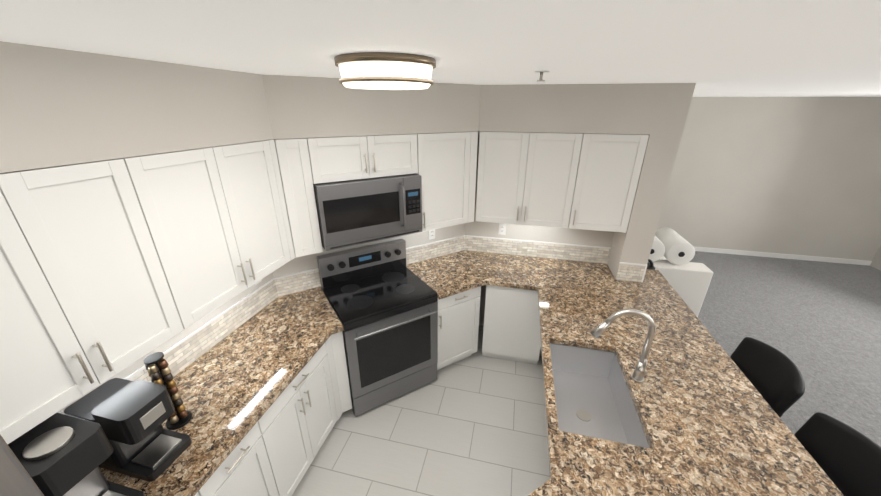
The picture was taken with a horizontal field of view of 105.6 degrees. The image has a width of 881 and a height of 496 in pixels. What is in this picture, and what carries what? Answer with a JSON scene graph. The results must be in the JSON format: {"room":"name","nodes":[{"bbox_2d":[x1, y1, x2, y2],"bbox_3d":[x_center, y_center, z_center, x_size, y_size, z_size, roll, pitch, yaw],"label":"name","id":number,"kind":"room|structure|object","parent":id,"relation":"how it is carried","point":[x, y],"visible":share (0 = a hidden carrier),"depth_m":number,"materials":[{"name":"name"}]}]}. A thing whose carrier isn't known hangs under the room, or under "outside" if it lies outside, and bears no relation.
{"room":"kitchen","nodes":[
{"label":"kitchen","id":0,"kind":"room"},
{"bbox_2d":[58,273,272,413],"bbox_3d":[-1.487,0.264,2.094,0.200,2.450,3.910,5,23,12],"label":"wall","id":1,"kind":"structure","parent":0,"point":[127,371],"depth_m":1.90,"materials":[{"name":"paint"}]},
{"bbox_2d":[0,155,199,443],"bbox_3d":[-1.403,0.124,1.141,0.328,0.768,0.730,5,23,12],"label":"upper cabinet","id":2,"kind":"object","parent":1,"relation":"attached to","point":[109,268],"depth_m":1.14,"materials":[{"name":"white wood"}]},
{"bbox_2d":[148,140,285,318],"bbox_3d":[-1.245,-0.138,1.765,0.328,0.768,0.878,5,23,12],"label":"upper cabinet","id":3,"kind":"object","parent":1,"relation":"attached to","point":[220,208],"depth_m":1.68,"materials":[{"name":"white wood"}]},
{"bbox_2d":[0,41,661,172],"bbox_3d":[-0.107,-0.539,1.298,2.670,0.340,3.710,5,23,12],"label":"soffit","id":4,"kind":"structure","parent":0,"point":[59,107],"depth_m":1.61,"materials":[{"name":"paint"}]},
{"bbox_2d":[272,223,464,286],"bbox_3d":[-0.508,-0.089,2.946,1.260,2.450,1.290,5,23,12],"label":"wall","id":5,"kind":"structure","parent":0,"point":[301,264],"depth_m":2.92,"materials":[{"name":"paint"}]},
{"bbox_2d":[300,133,423,252],"bbox_3d":[-0.574,-0.453,2.481,0.818,0.736,0.862,5,23,12],"label":"upper cabinet","id":6,"kind":"object","parent":5,"relation":"attached to","point":[370,188],"depth_m":2.33,"materials":[{"name":"white wood"}]},
{"bbox_2d":[304,167,422,251],"bbox_3d":[-0.556,-0.317,2.532,0.756,0.446,0.443,-13,26,-29],"label":"microwave","id":7,"kind":"object","parent":6,"relation":"in","point":[366,209],"depth_m":2.36,"materials":[{"name":"grey metal"}]},
{"bbox_2d":[429,229,434,239],"bbox_3d":[-0.081,-0.139,3.212,0.070,0.115,0.008,-13,26,-29],"label":"outlet","id":8,"kind":"object","parent":5,"relation":"attached to","point":[431,234],"visible":0.96,"depth_m":3.21,"materials":[{"name":"white plastic"}]},
{"bbox_2d":[424,132,471,230],"bbox_3d":[-0.048,-0.584,2.840,0.572,0.768,0.572,5,23,12],"label":"upper cabinet","id":9,"kind":"object","parent":5,"relation":"attached to","point":[448,155],"depth_m":2.72,"materials":[{"name":"white wood"}]},
{"bbox_2d":[468,131,487,222],"bbox_3d":[0.215,-0.629,2.951,0.344,0.768,0.318,5,23,12],"label":"upper cabinet","id":10,"kind":"object","parent":5,"relation":"attached to","point":[483,137],"depth_m":2.85,"materials":[{"name":"white wood"}]},
{"bbox_2d":[292,325,549,495],"bbox_3d":[2.135,1.741,1.915,7.800,0.100,9.700,5,23,12],"label":"floor","id":11,"kind":"structure","parent":0,"point":[473,424],"depth_m":2.48,"materials":[{"name":"white tile"}]},
{"bbox_2d":[0,435,43,495],"bbox_3d":[-1.320,1.236,0.723,0.813,1.722,0.770,5,23,12],"label":"fridge","id":12,"kind":"object","parent":11,"relation":"on","point":[16,479],"depth_m":0.71,"materials":[{"name":"grey metal"}]},
{"bbox_2d":[317,239,437,416],"bbox_3d":[-0.493,0.649,2.820,0.756,1.185,0.684,-13,26,-29],"label":"range","id":13,"kind":"object","parent":11,"relation":"on","point":[382,298],"visible":1,"depth_m":2.67,"materials":[{"name":"metal"}]},
{"bbox_2d":[99,235,843,495],"bbox_3d":[0.146,0.879,2.077,3.099,1.344,3.260,5,23,12],"label":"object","id":14,"kind":"object","parent":11,"relation":"on","point":[650,389],"visible":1,"depth_m":1.96,"materials":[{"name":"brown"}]},
{"bbox_2d":[8,412,144,495],"bbox_3d":[-1.317,0.786,1.149,0.380,0.398,0.195,5,23,12],"label":"coffee maker","id":15,"kind":"object","parent":14,"relation":"on","point":[58,454],"visible":0.85,"depth_m":1.07,"materials":[{"name":"black plastic"}]},
{"bbox_2d":[64,378,191,481],"bbox_3d":[-1.273,0.731,1.376,0.320,0.325,0.185,5,23,12],"label":"coffee maker","id":16,"kind":"object","parent":14,"relation":"on","point":[129,417],"visible":0.92,"depth_m":1.33,"materials":[{"name":"black plastic"}]},
{"bbox_2d":[143,352,191,429],"bbox_3d":[-1.236,0.645,1.512,0.100,0.378,0.100,5,23,12],"label":"tower","id":17,"kind":"object","parent":14,"relation":"on","point":[157,367],"visible":0.67,"depth_m":1.49,"materials":[{"name":"black metal"}]},
{"bbox_2d":[99,286,343,495],"bbox_3d":[-1.105,0.697,1.933,0.685,0.040,1.857,5,23,12],"label":"countertop","id":18,"kind":"structure","parent":14,"relation":"on","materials":[{"name":"stone"}]},
{"bbox_2d":[542,341,656,490],"bbox_3d":[0.823,0.873,1.877,0.424,0.220,0.714,5,23,12],"label":"sink basin","id":19,"kind":"object","parent":14,"relation":"in","point":[594,398],"depth_m":2.01,"materials":[{"name":"silver metal"}]},
{"bbox_2d":[377,250,843,495],"bbox_3d":[0.526,0.714,1.912,2.322,0.040,3.259,5,23,12],"label":"countertop","id":20,"kind":"structure","parent":14,"relation":"on","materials":[{"name":"stone"}]},
{"bbox_2d":[590,308,655,383],"bbox_3d":[0.959,0.520,1.767,0.319,0.434,0.114,5,23,12],"label":"faucet","id":21,"kind":"object","parent":14,"relation":"on","point":[638,376],"depth_m":1.76,"materials":[{"name":"silver metal"}]},
{"bbox_2d":[0,0,880,96],"bbox_3d":[2.147,-0.610,0.926,7.800,0.100,9.700,5,23,12],"label":"ceiling","id":22,"kind":"structure","parent":0,"point":[770,48],"depth_m":0.84,"materials":[{"name":"paint"}]},
{"bbox_2d":[334,52,435,89],"bbox_3d":[-0.202,-0.654,1.256,0.370,0.094,0.370,5,23,12],"label":"flush ceiling light","id":23,"kind":"object","parent":22,"relation":"attached to","point":[383,70],"visible":1,"depth_m":1.12,"materials":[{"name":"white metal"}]},
{"bbox_2d":[534,70,548,81],"bbox_3d":[0.483,-0.823,1.602,0.070,0.044,0.070,5,23,12],"label":"sprinkler","id":24,"kind":"object","parent":22,"relation":"attached to","point":[541,72],"visible":1,"depth_m":1.59,"materials":[{"name":"white metal"}]},
{"bbox_2d":[465,83,695,324],"bbox_3d":[0.738,-0.795,4.639,2.880,2.450,3.530,5,23,12],"label":"wall block","id":25,"kind":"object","parent":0,"point":[633,243],"visible":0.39,"depth_m":2.68,"materials":[{"name":"paint"}]},
{"bbox_2d":[498,223,505,234],"bbox_3d":[0.615,-0.188,3.322,0.070,0.115,0.008,5,23,12],"label":"electrical outlet","id":26,"kind":"object","parent":25,"relation":"attached to","point":[502,228],"visible":1,"depth_m":3.32,"materials":[{"name":"white plastic"}]},
{"bbox_2d":[484,131,575,227],"bbox_3d":[0.767,-0.616,2.925,0.850,0.768,0.329,5,23,12],"label":"upper cabinet","id":27,"kind":"object","parent":25,"relation":"attached to","point":[526,173],"depth_m":2.78,"materials":[{"name":"white wood"}]},
{"bbox_2d":[560,133,648,232],"bbox_3d":[1.323,-0.563,2.806,0.510,0.768,0.329,5,23,12],"label":"upper cabinet","id":28,"kind":"object","parent":25,"relation":"attached to","point":[604,170],"depth_m":2.65,"materials":[{"name":"white wood"}]},
{"bbox_2d":[656,97,880,260],"bbox_3d":[4.768,-1.076,5.356,4.620,2.450,0.200,5,23,12],"label":"wall","id":29,"kind":"structure","parent":0,"point":[793,175],"depth_m":5.13,"materials":[{"name":"paint"}]},
{"bbox_2d":[694,247,871,265],"bbox_3d":[4.641,0.043,5.738,4.420,0.090,0.013,5,23,12],"label":"baseboard","id":30,"kind":"structure","parent":29,"relation":"attached to","point":[791,256],"depth_m":5.50,"materials":[{"name":"white"}]},
{"bbox_2d":[689,251,880,445],"bbox_3d":[3.623,1.850,1.528,4.520,0.012,9.400,5,23,12],"label":"floor carpet","id":31,"kind":"object","parent":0,"point":[818,323],"visible":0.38,"depth_m":3.88,"materials":[{"name":"grey carpet"}]},
{"bbox_2d":[647,259,654,269],"bbox_3d":[2.029,0.521,3.478,0.230,0.912,0.230,5,23,12],"label":"heater","id":32,"kind":"object","parent":31,"relation":"on","point":[650,264],"visible":0.1,"depth_m":3.29,"materials":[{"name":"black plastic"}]},
{"bbox_2d":[649,228,712,316],"bbox_3d":[2.651,0.040,4.567,0.950,0.985,1.940,5,23,12],"label":"sofa","id":33,"kind":"object","parent":31,"relation":"on","point":[672,254],"visible":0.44,"depth_m":3.64,"materials":[{"name":"white fabric"}]},
{"bbox_2d":[730,337,804,416],"bbox_3d":[1.916,1.062,2.297,0.558,0.857,0.523,5,23,12],"label":"stool","id":34,"kind":"object","parent":31,"relation":"on","point":[773,375],"visible":0.48,"depth_m":2.12,"materials":[{"name":"black leather"}]},
{"bbox_2d":[794,412,880,495],"bbox_3d":[1.764,1.304,1.719,0.558,0.857,0.523,5,23,12],"label":"stool","id":35,"kind":"object","parent":31,"relation":"on","point":[846,458],"visible":0.44,"depth_m":1.63,"materials":[{"name":"black leather"}]},
{"bbox_2d":[870,245,880,270],"bbox_3d":[5.841,0.916,0.631,0.200,2.450,9.700,5,23,12],"label":"wall","id":36,"kind":"structure","parent":0,"point":[876,262],"depth_m":5.18,"materials":[{"name":"paint"}]}
]}

